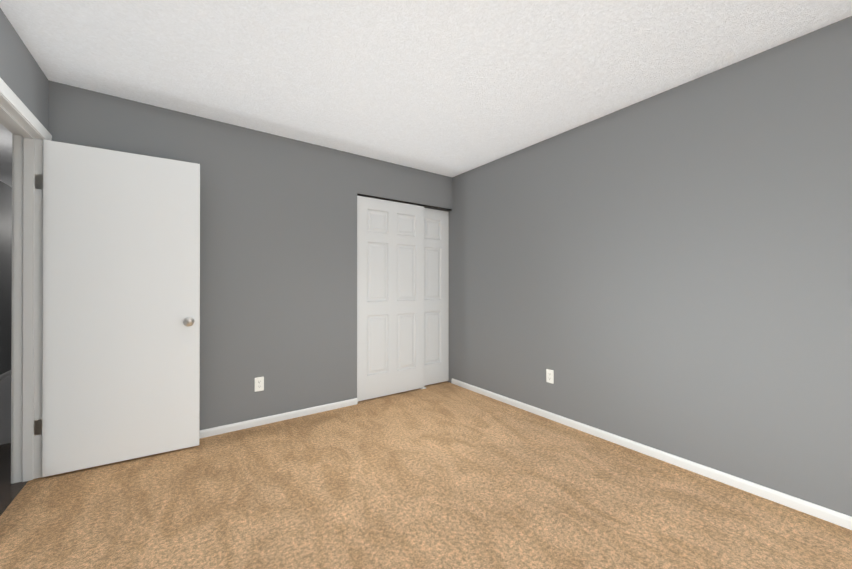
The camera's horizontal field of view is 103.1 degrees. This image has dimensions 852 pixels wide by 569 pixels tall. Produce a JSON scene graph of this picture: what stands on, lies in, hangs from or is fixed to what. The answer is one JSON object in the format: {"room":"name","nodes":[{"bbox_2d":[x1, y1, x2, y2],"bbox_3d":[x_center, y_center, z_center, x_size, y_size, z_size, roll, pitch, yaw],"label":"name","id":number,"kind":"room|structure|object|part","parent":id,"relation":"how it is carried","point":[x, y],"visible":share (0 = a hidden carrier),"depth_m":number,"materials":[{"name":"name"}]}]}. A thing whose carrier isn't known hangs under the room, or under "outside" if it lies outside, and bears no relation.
{"room":"empty bedroom","nodes":[
{"label":"empty bedroom","id":0,"kind":"room"},
{"bbox_2d":[0,375,10,444],"bbox_3d":[-4.774,1.220,4.405,1.030,0.100,5.120,0,0,-35],"label":"floor","id":1,"kind":"structure","parent":0,"point":[5,410],"depth_m":3.13,"materials":[{"name":"grey"}]},
{"bbox_2d":[0,181,11,374],"bbox_3d":[-4.117,-0.056,2.495,0.120,2.440,9.240,0,0,-35],"label":"wall","id":2,"kind":"structure","parent":0,"point":[5,263],"depth_m":4.25,"materials":[{"name":"grey paint"}]},
{"bbox_2d":[0,370,10,379],"bbox_3d":[-4.063,1.135,2.529,0.013,0.058,9.000,0,0,-35],"label":"baseboard","id":3,"kind":"structure","parent":2,"relation":"attached to","point":[5,374],"depth_m":4.25,"materials":[{"name":"white"}]},
{"bbox_2d":[0,443,27,515],"bbox_3d":[-2.138,1.208,0.757,1.095,0.100,3.880,0,0,-35],"label":"floor","id":4,"kind":"structure","parent":0,"point":[9,491],"depth_m":1.98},
{"bbox_2d":[0,8,48,130],"bbox_3d":[-1.113,-0.063,0.257,0.120,2.440,4.470,0,0,-35],"label":"wall","id":5,"kind":"structure","parent":0,"point":[23,77],"depth_m":1.78,"materials":[{"name":"grey paint"}]},
{"bbox_2d":[0,78,51,483],"bbox_3d":[-2.164,0.111,1.732,0.152,2.102,0.847,0,0,-35],"label":"door frame","id":6,"kind":"structure","parent":5,"relation":"attached to","point":[27,298],"depth_m":2.00,"materials":[{"name":"white wood"}]},
{"bbox_3d":[-2.214,0.111,1.686,0.016,2.102,0.829,0,0,-35],"label":"hall door trim casing","id":7,"kind":"part","parent":6,"relation":"part of","materials":[{"name":"white wood"}]},
{"bbox_2d":[34,140,199,476],"bbox_3d":[-1.982,0.142,2.226,0.824,2.018,0.171,0,0,-31],"label":"bedroom door","id":8,"kind":"structure","parent":6,"relation":"attached to","point":[121,319],"depth_m":2.19,"materials":[{"name":"white paint"}]},
{"bbox_3d":[-1.672,0.264,2.416,0.096,0.066,0.171,0,0,-31],"label":"knob","id":9,"kind":"part","parent":8,"relation":"part of","materials":[{"name":"silver metal"}]},
{"bbox_2d":[48,81,451,429],"bbox_3d":[-1.108,-0.054,3.078,3.400,2.440,0.120,0,0,-35],"label":"wall","id":10,"kind":"structure","parent":0,"point":[278,263],"depth_m":2.83,"materials":[{"name":"grey paint"}]},
{"bbox_2d":[255,377,263,391],"bbox_3d":[-1.380,0.825,2.802,0.070,0.115,0.008,0,0,-35],"label":"outlet","id":11,"kind":"object","parent":10,"relation":"attached to","point":[260,383],"visible":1,"depth_m":2.80,"materials":[{"name":"white plastic"}]},
{"bbox_2d":[199,398,357,438],"bbox_3d":[-1.507,1.136,2.708,2.054,0.058,0.013,0,0,-35],"label":"baseboard","id":12,"kind":"structure","parent":10,"relation":"attached to","point":[213,431],"depth_m":2.86,"materials":[{"name":"white wood"}]},
{"bbox_2d":[357,196,423,400],"bbox_3d":[-0.361,0.139,3.579,0.810,2.030,0.035,0,0,-35],"label":"closet door","id":13,"kind":"structure","parent":10,"relation":"in","point":[390,297],"depth_m":3.54,"materials":[{"name":"white paint"}]},
{"bbox_2d":[357,193,451,211],"bbox_3d":[-0.214,-0.887,3.713,1.208,0.014,0.097,0,0,-35],"label":"track rail","id":14,"kind":"object","parent":10,"relation":"attached to","point":[436,208],"visible":0.62,"depth_m":3.68,"materials":[{"name":"brown metal"}]},
{"bbox_2d":[424,208,448,385],"bbox_3d":[-0.069,0.139,3.844,0.810,2.030,0.035,0,0,-35],"label":"closet door","id":15,"kind":"structure","parent":10,"relation":"in","point":[436,296],"depth_m":3.96,"materials":[{"name":"white paint"}]},
{"bbox_2d":[0,381,851,568],"bbox_3d":[0.023,1.211,1.540,3.335,0.100,5.250,0,0,-35],"label":"floor carpet","id":16,"kind":"object","parent":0,"point":[445,475],"visible":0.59,"depth_m":1.77,"materials":[{"name":"beige carpet"}]},
{"bbox_2d":[0,0,851,186],"bbox_3d":[-1.887,-1.323,3.288,4.670,0.100,10.540,0,0,-35],"label":"ceiling","id":17,"kind":"structure","parent":0,"point":[451,88],"depth_m":1.91,"materials":[{"name":"white paint"}]},
{"bbox_2d":[448,16,851,516],"bbox_3d":[1.431,-0.056,2.546,0.120,2.440,5.490,0,0,-35],"label":"wall","id":18,"kind":"structure","parent":0,"point":[669,271],"depth_m":2.11,"materials":[{"name":"grey paint"}]},
{"bbox_2d":[546,369,553,383],"bbox_3d":[1.074,0.795,2.934,0.008,0.115,0.070,0,0,-35],"label":"outlet","id":19,"kind":"object","parent":18,"relation":"attached to","point":[549,374],"visible":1,"depth_m":2.93,"materials":[{"name":"white plastic"}]},
{"bbox_2d":[451,378,851,529],"bbox_3d":[1.603,1.134,2.186,0.013,0.058,4.470,0,0,-35],"label":"baseboard","id":20,"kind":"structure","parent":18,"relation":"attached to","point":[823,513],"depth_m":2.10,"materials":[{"name":"white wood"}]}
]}

